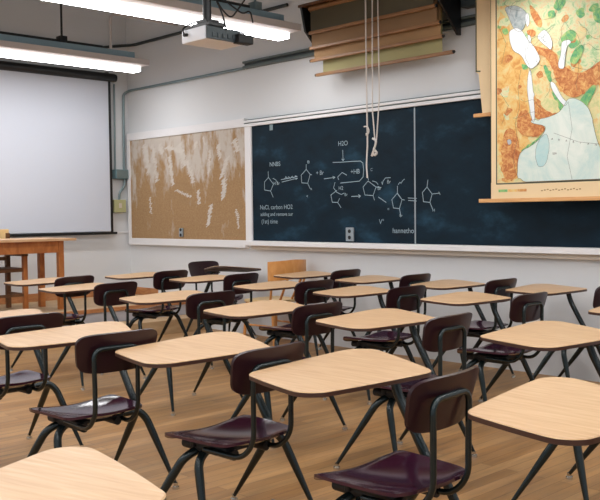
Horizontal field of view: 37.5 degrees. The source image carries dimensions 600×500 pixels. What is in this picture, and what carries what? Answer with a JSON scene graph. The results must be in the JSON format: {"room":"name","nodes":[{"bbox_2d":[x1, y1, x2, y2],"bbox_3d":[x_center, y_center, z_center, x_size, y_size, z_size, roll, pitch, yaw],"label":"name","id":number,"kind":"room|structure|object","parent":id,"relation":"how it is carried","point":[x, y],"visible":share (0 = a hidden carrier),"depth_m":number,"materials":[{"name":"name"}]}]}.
{"room":"classroom","nodes":[
{"label":"classroom","id":0,"kind":"room"},
{"bbox_2d":[0,0,130,294],"bbox_3d":[-5.624,-1.135,7.984,9.430,4.350,0.150,-3,3,-44],"label":"wall","id":1,"kind":"structure","parent":0,"point":[98,256],"depth_m":10.76,"materials":[{"name":"paint"}]},
{"bbox_2d":[0,291,92,304],"bbox_3d":[-5.545,0.682,7.998,9.430,0.095,0.018,-3,3,-44],"label":"baseboard","id":2,"kind":"structure","parent":1,"relation":"attached to","point":[32,297],"depth_m":10.33,"materials":[{"name":"brown wood"}]},
{"bbox_2d":[0,61,116,236],"bbox_3d":[-3.585,-1.131,9.743,3.605,2.000,0.141,-3,3,-44],"label":"projection screen","id":3,"kind":"object","parent":1,"relation":"attached to","point":[56,137],"visible":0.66,"depth_m":10.38,"materials":[{"name":"white fabric"}]},
{"bbox_2d":[0,294,137,312],"bbox_3d":[-5.106,0.756,7.545,9.430,0.025,1.280,-3,3,-44],"label":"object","id":4,"kind":"structure","parent":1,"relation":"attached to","point":[51,306],"depth_m":9.80,"materials":[{"name":"brown wood"}]},
{"bbox_2d":[0,229,28,308],"bbox_3d":[-3.232,0.215,9.371,0.530,0.862,0.455,-3,3,-44],"label":"armchair","id":5,"kind":"object","parent":4,"relation":"on","point":[4,233],"visible":0.72,"depth_m":9.39,"materials":[{"name":"brown wood"}]},
{"bbox_2d":[0,237,75,309],"bbox_3d":[-3.480,0.289,8.861,2.430,0.762,0.620,-3,3,-44],"label":"table","id":6,"kind":"object","parent":4,"relation":"on","point":[8,246],"visible":0.96,"depth_m":9.35,"materials":[{"name":"brown wood"}]},
{"bbox_2d":[10,231,128,234],"bbox_3d":[-5.555,-0.054,7.970,9.430,0.020,0.012,-3,3,-44],"label":"trim","id":7,"kind":"structure","parent":1,"relation":"attached to","point":[122,231],"depth_m":11.13,"materials":[{"name":"white paint"}]},
{"bbox_2d":[113,84,115,169],"bbox_3d":[-2.311,-1.534,11.014,0.034,1.059,0.024,-3,3,-44],"label":"conduit","id":8,"kind":"object","parent":1,"relation":"attached to","point":[113,84],"visible":1,"depth_m":11.01,"materials":[{"name":"grey metal"}]},
{"bbox_2d":[113,200,125,212],"bbox_3d":[-2.268,-0.550,11.072,0.170,0.160,0.078,-3,3,-44],"label":"switch box","id":9,"kind":"object","parent":1,"relation":"attached to","point":[118,205],"visible":1,"depth_m":11.04,"materials":[{"name":"yellow paint"}]},
{"bbox_2d":[112,169,127,178],"bbox_3d":[-2.249,-0.948,11.067,0.180,0.115,0.095,-3,3,-44],"label":"junction box","id":10,"kind":"object","parent":1,"relation":"attached to","point":[117,173],"visible":1,"depth_m":11.02,"materials":[{"name":"grey paint"}]},
{"bbox_2d":[118,179,125,199],"bbox_3d":[-2.237,-0.762,11.094,0.121,0.273,0.032,-3,3,-44],"label":"conduit","id":11,"kind":"object","parent":1,"relation":"attached to","point":[124,180],"visible":1,"depth_m":11.09,"materials":[{"name":"grey metal"}]},
{"bbox_2d":[62,304,185,326],"bbox_3d":[-5.098,0.911,7.545,9.430,0.285,1.300,-3,3,-44],"label":"trim","id":12,"kind":"structure","parent":1,"relation":"attached to","point":[121,315],"depth_m":9.57,"materials":[{"name":"grey paint"}]},
{"bbox_2d":[0,329,599,499],"bbox_3d":[-1.108,1.231,3.516,9.580,0.120,12.950,-3,3,-44],"label":"floor","id":13,"kind":"structure","parent":0,"point":[317,440],"depth_m":5.11,"materials":[{"name":"brown wood"}]},
{"bbox_2d":[0,309,83,446],"bbox_3d":[-1.618,0.719,4.857,0.885,0.806,0.803,2,3,44],"label":"desk","id":14,"kind":"object","parent":13,"relation":"on","point":[19,320],"visible":0.84,"depth_m":4.61,"materials":[{"name":"brown wood"}]},
{"bbox_2d":[4,275,93,370],"bbox_3d":[-2.141,0.609,7.685,0.861,0.806,0.741,1,3,37],"label":"desk","id":15,"kind":"object","parent":13,"relation":"on","point":[70,319],"visible":0.41,"depth_m":7.45,"materials":[{"name":"brown wood"}]},
{"bbox_2d":[0,321,179,489],"bbox_3d":[-0.997,0.740,4.161,0.803,0.806,0.886,-3,3,-43],"label":"desk","id":16,"kind":"object","parent":13,"relation":"on","point":[96,344],"visible":0.84,"depth_m":3.92,"materials":[{"name":"brown wood"}]},
{"bbox_2d":[38,281,146,389],"bbox_3d":[-1.627,0.634,6.943,0.861,0.806,0.741,1,3,40],"label":"desk","id":17,"kind":"object","parent":13,"relation":"on","point":[104,294],"visible":0.45,"depth_m":6.67,"materials":[{"name":"brown wood"}]},
{"bbox_2d":[0,447,274,499],"bbox_3d":[-0.393,0.834,1.670,0.856,0.806,0.712,1,3,32],"label":"desk","id":18,"kind":"object","parent":13,"relation":"on","point":[63,473],"visible":1,"depth_m":1.88,"materials":[{"name":"brown wood"}]},
{"bbox_2d":[105,270,187,341],"bbox_3d":[-1.409,0.576,8.302,0.861,0.806,0.741,1,3,40],"label":"desk","id":19,"kind":"object","parent":13,"relation":"on","point":[161,281],"visible":0.7,"depth_m":8.05,"materials":[{"name":"brown wood"}]},
{"bbox_2d":[119,290,242,415],"bbox_3d":[-0.798,0.660,6.060,0.885,0.806,0.803,2,3,45],"label":"desk","id":20,"kind":"object","parent":13,"relation":"on","point":[196,301],"visible":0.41,"depth_m":5.78,"materials":[{"name":"brown wood"}]},
{"bbox_2d":[115,332,312,499],"bbox_3d":[-0.328,0.751,3.693,0.895,0.806,0.803,2,3,45],"label":"desk","id":21,"kind":"object","parent":13,"relation":"on","point":[224,439],"visible":0.92,"depth_m":3.47,"materials":[{"name":"brown wood"}]},
{"bbox_2d":[169,273,258,368],"bbox_3d":[-0.730,0.589,7.782,0.861,0.806,0.741,1,3,42],"label":"desk","id":22,"kind":"object","parent":13,"relation":"on","point":[229,281],"visible":0.44,"depth_m":7.52,"materials":[{"name":"brown wood"}]},
{"bbox_2d":[184,261,260,337],"bbox_3d":[-0.803,0.531,9.221,0.765,0.806,0.794,-3,3,-44],"label":"desk","id":23,"kind":"object","parent":13,"relation":"on","point":[197,268],"visible":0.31,"depth_m":9.34,"materials":[{"name":"brown wood"}]},
{"bbox_2d":[243,259,305,345],"bbox_3d":[-0.229,0.515,8.832,0.496,0.859,0.564,-3,3,-44],"label":"wooden chair","id":24,"kind":"object","parent":13,"relation":"on","point":[295,265],"visible":0.56,"depth_m":8.60,"materials":[{"name":"brown wood"}]},
{"bbox_2d":[203,300,347,448],"bbox_3d":[-0.133,0.685,5.237,0.885,0.806,0.803,2,3,43],"label":"desk","id":25,"kind":"object","parent":13,"relation":"on","point":[302,318],"visible":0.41,"depth_m":4.97,"materials":[{"name":"brown wood"}]},
{"bbox_2d":[234,279,333,353],"bbox_3d":[-0.103,0.616,6.929,0.741,0.806,0.861,-3,3,-45],"label":"desk","id":26,"kind":"object","parent":13,"relation":"on","point":[303,291],"visible":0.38,"depth_m":6.67,"materials":[{"name":"brown wood"}]},
{"bbox_2d":[274,269,360,355],"bbox_3d":[0.176,0.563,8.139,0.861,0.806,0.741,1,3,42],"label":"desk","id":27,"kind":"object","parent":13,"relation":"on","point":[340,274],"visible":0.35,"depth_m":7.88,"materials":[{"name":"brown wood"}]},
{"bbox_2d":[249,349,478,499],"bbox_3d":[0.263,0.768,3.105,0.803,0.806,0.901,-3,3,-42],"label":"desk","id":28,"kind":"object","parent":13,"relation":"on","point":[431,405],"visible":1,"depth_m":2.89,"materials":[{"name":"brown wood"}]},
{"bbox_2d":[313,285,425,404],"bbox_3d":[0.509,0.634,6.313,0.741,0.806,0.861,-3,3,-44],"label":"desk","id":29,"kind":"object","parent":13,"relation":"on","point":[407,298],"visible":0.62,"depth_m":6.07,"materials":[{"name":"brown wood"}]},
{"bbox_2d":[335,273,431,363],"bbox_3d":[0.713,0.584,7.473,0.861,0.806,0.741,2,3,44],"label":"desk","id":30,"kind":"object","parent":13,"relation":"on","point":[407,280],"visible":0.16,"depth_m":7.26,"materials":[{"name":"brown wood"}]},
{"bbox_2d":[316,308,477,469],"bbox_3d":[0.522,0.702,4.643,0.803,0.806,0.894,-3,3,-43],"label":"desk","id":31,"kind":"object","parent":13,"relation":"on","point":[444,333],"visible":0.59,"depth_m":4.42,"materials":[{"name":"brown wood"}]},
{"bbox_2d":[410,278,516,377],"bbox_3d":[1.274,0.603,6.854,0.741,0.806,0.861,-3,3,-44],"label":"desk","id":32,"kind":"object","parent":13,"relation":"on","point":[477,328],"visible":0.48,"depth_m":6.65,"materials":[{"name":"brown wood"}]},
{"bbox_2d":[420,291,547,401],"bbox_3d":[1.200,0.650,5.711,0.741,0.806,0.866,-3,3,-43],"label":"desk","id":33,"kind":"object","parent":13,"relation":"on","point":[524,308],"visible":0.73,"depth_m":5.48,"materials":[{"name":"brown wood"}]},
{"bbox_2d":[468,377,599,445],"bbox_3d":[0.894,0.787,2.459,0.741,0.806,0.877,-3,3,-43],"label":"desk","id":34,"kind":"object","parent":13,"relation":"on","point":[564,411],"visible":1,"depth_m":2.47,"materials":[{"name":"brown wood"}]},
{"bbox_2d":[480,321,599,499],"bbox_3d":[1.255,0.721,3.962,0.803,0.806,0.901,-3,3,-40],"label":"desk","id":35,"kind":"object","parent":13,"relation":"on","point":[537,335],"visible":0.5,"depth_m":3.89,"materials":[{"name":"brown wood"}]},
{"bbox_2d":[505,284,599,381],"bbox_3d":[1.889,0.618,6.305,0.741,0.806,0.866,-3,3,-44],"label":"desk","id":36,"kind":"object","parent":13,"relation":"on","point":[551,289],"visible":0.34,"depth_m":6.26,"materials":[{"name":"brown wood"}]},
{"bbox_2d":[588,307,599,315],"bbox_3d":[2.034,0.673,4.913,0.741,0.806,0.877,-3,3,-44],"label":"desk","id":37,"kind":"object","parent":13,"relation":"on","point":[596,311],"visible":1,"depth_m":4.91,"materials":[{"name":"brown wood"}]},
{"bbox_2d":[126,0,599,381],"bbox_3d":[2.264,-1.176,6.689,0.150,4.350,12.950,-3,3,-44],"label":"wall","id":38,"kind":"structure","parent":0,"point":[289,87],"depth_m":8.85,"materials":[{"name":"paint"}]},
{"bbox_2d":[0,314,204,354],"bbox_3d":[-4.535,0.996,6.964,9.430,0.150,0.320,-3,3,-44],"label":"trim","id":39,"kind":"structure","parent":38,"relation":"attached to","point":[157,324],"depth_m":9.71,"materials":[{"name":"brown wood"}]},
{"bbox_2d":[59,302,185,313],"bbox_3d":[-4.649,0.776,7.070,9.430,0.042,0.040,-3,3,-44],"label":"trim","id":40,"kind":"structure","parent":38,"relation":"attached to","point":[99,310],"depth_m":9.61,"materials":[{"name":"brown wood"}]},
{"bbox_2d":[109,13,177,48],"bbox_3d":[-1.766,-2.431,10.041,0.926,0.412,0.032,-3,3,-44],"label":"pipe","id":41,"kind":"object","parent":38,"relation":"attached to","point":[112,14],"visible":0.96,"depth_m":9.86,"materials":[{"name":"grey metal"}]},
{"bbox_2d":[135,287,157,294],"bbox_3d":[-1.945,0.516,11.039,0.018,0.095,0.582,-3,3,-44],"label":"baseboard","id":42,"kind":"structure","parent":38,"relation":"attached to","point":[140,290],"depth_m":11.01,"materials":[{"name":"brown wood"}]},
{"bbox_2d":[122,67,244,169],"bbox_3d":[-1.411,-1.487,10.303,0.092,1.003,2.305,-3,3,-44],"label":"conduit","id":43,"kind":"object","parent":38,"relation":"attached to","point":[240,68],"visible":1,"depth_m":10.75,"materials":[{"name":"grey metal"}]},
{"bbox_2d":[127,118,249,247],"bbox_3d":[-1.363,-0.741,10.336,0.060,1.390,2.275,-3,3,-44],"label":"board","id":44,"kind":"object","parent":38,"relation":"attached to","point":[191,178],"visible":0.99,"depth_m":10.23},
{"bbox_2d":[179,228,182,236],"bbox_3d":[-1.394,-0.206,10.353,0.018,0.100,0.070,-3,3,-44],"label":"wall outlet","id":45,"kind":"object","parent":44,"relation":"attached to","point":[180,229],"visible":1,"depth_m":10.34,"materials":[{"name":"grey"}]},
{"bbox_2d":[103,3,287,47],"bbox_3d":[-1.953,-2.448,9.283,2.218,0.095,2.988,-3,3,-44],"label":"conduit","id":46,"kind":"object","parent":38,"relation":"attached to","point":[285,4],"visible":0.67,"depth_m":10.53,"materials":[{"name":"grey metal"}]},
{"bbox_2d":[242,14,474,68],"bbox_3d":[1.095,-1.926,7.714,0.060,0.077,4.880,-3,3,-44],"label":"wall rail","id":47,"kind":"object","parent":38,"relation":"attached to","point":[469,20],"visible":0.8,"depth_m":8.92,"materials":[{"name":"grey metal"}]},
{"bbox_2d":[298,0,460,42],"bbox_3d":[0.718,-2.049,7.799,0.344,0.480,1.770,-3,3,-44],"label":"board","id":48,"kind":"object","parent":47,"relation":"attached to","point":[451,9],"visible":0.48,"depth_m":7.38,"materials":[{"name":"brown wood"}]},
{"bbox_2d":[364,0,368,177],"bbox_3d":[0.584,-1.446,7.734,0.032,1.625,0.071,-3,3,-44],"label":"pull cord","id":49,"kind":"object","parent":48,"relation":"hanging from","point":[366,126],"visible":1,"depth_m":7.74,"materials":[{"name":"white fabric"}]},
{"bbox_2d":[308,0,437,34],"bbox_3d":[0.598,-2.130,7.751,0.044,0.261,1.494,-3,3,-44],"label":"map","id":50,"kind":"object","parent":48,"relation":"hanging from","point":[337,14],"visible":1,"depth_m":7.87,"materials":[{"name":"brown paper"}]},
{"bbox_2d":[308,0,441,49],"bbox_3d":[0.621,-2.067,7.795,0.044,0.391,1.544,-3,3,-44],"label":"map","id":51,"kind":"object","parent":48,"relation":"hanging from","point":[425,18],"visible":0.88,"depth_m":7.72,"materials":[{"name":"brown paper"}]},
{"bbox_2d":[371,0,379,155],"bbox_3d":[0.645,-1.536,7.665,0.039,1.440,0.105,-3,3,-44],"label":"pull cord","id":52,"kind":"object","parent":48,"relation":"hanging from","point":[374,152],"visible":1,"depth_m":7.67,"materials":[{"name":"white fabric"}]},
{"bbox_2d":[309,0,444,62],"bbox_3d":[0.640,-2.017,7.850,0.044,0.496,1.574,-3,3,-44],"label":"map","id":53,"kind":"object","parent":48,"relation":"hanging from","point":[429,33],"visible":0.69,"depth_m":7.75,"materials":[{"name":"brown paper"}]},
{"bbox_2d":[315,8,454,76],"bbox_3d":[0.709,-1.953,7.869,0.044,0.626,1.624,-3,3,-44],"label":"map","id":54,"kind":"object","parent":48,"relation":"hanging from","point":[433,48],"visible":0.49,"depth_m":7.81,"materials":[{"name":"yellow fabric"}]},
{"bbox_2d":[243,89,599,259],"bbox_3d":[1.544,-0.636,7.272,0.120,1.385,6.165,-3,3,-44],"label":"chalkboard","id":55,"kind":"object","parent":38,"relation":"attached to","point":[307,182],"visible":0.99,"depth_m":7.98,"materials":[{"name":"blue stone"}]},
{"bbox_2d":[346,228,353,240],"bbox_3d":[0.474,-0.149,8.411,0.018,0.130,0.100,-3,3,-44],"label":"wall outlet","id":56,"kind":"object","parent":55,"relation":"attached to","point":[349,231],"visible":1,"depth_m":8.40,"materials":[{"name":"white plastic"}]},
{"bbox_2d":[245,241,599,254],"bbox_3d":[1.571,-0.011,7.277,0.120,0.050,6.110,-3,3,-44],"label":"chalk tray","id":57,"kind":"object","parent":55,"relation":"on","point":[412,247],"depth_m":7.63,"materials":[{"name":"white paint"}]},
{"bbox_2d":[461,0,474,8],"bbox_3d":[1.472,-2.241,7.276,0.100,0.450,0.300,-3,3,-44],"label":"wall bracket","id":58,"kind":"object","parent":38,"relation":"attached to","point":[467,4],"visible":0.45,"depth_m":7.32,"materials":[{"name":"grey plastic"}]},
{"bbox_2d":[473,0,490,117],"bbox_3d":[2.033,-1.722,6.589,0.060,1.315,1.750,-3,3,-44],"label":"map","id":59,"kind":"object","parent":58,"relation":"hanging from","point":[482,7],"visible":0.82,"depth_m":7.15,"materials":[{"name":"beige paper"}]},
{"bbox_2d":[479,0,599,202],"bbox_3d":[2.167,-1.411,6.460,0.290,2.098,1.865,-3,3,-44],"label":"map","id":60,"kind":"object","parent":38,"relation":"attached to","point":[545,54],"visible":1,"depth_m":6.62,"materials":[{"name":"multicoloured paper"}]},
{"bbox_3d":[-1.161,-3.225,3.334,9.580,0.100,12.950,-3,3,-44],"label":"ceiling","id":61,"kind":"structure","parent":0,"visible":0},
{"bbox_2d":[0,3,148,72],"bbox_3d":[-4.717,-2.587,7.315,7.942,1.415,0.450,-3,3,-44],"label":"strip light","id":62,"kind":"object","parent":61,"relation":"hanging from","point":[59,50],"visible":1,"depth_m":9.30,"materials":[{"name":"white plastic"}]},
{"bbox_2d":[45,0,202,25],"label":"strip light","id":63,"kind":"object","parent":61,"relation":"hanging from","point":[185,12],"depth_m":7.15,"materials":[{"name":"white plastic"}]},
{"bbox_2d":[182,0,253,49],"bbox_3d":[-0.592,-2.371,6.206,0.477,1.854,0.365,-3,3,-44],"label":"projector","id":64,"kind":"object","parent":61,"relation":"hanging from","point":[207,32],"visible":1,"depth_m":6.12,"materials":[{"name":"white plastic"}]},
{"bbox_2d":[211,0,300,40],"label":"strip light","id":65,"kind":"object","parent":61,"relation":"hanging from","point":[270,25],"depth_m":7.88,"materials":[{"name":"white plastic"}]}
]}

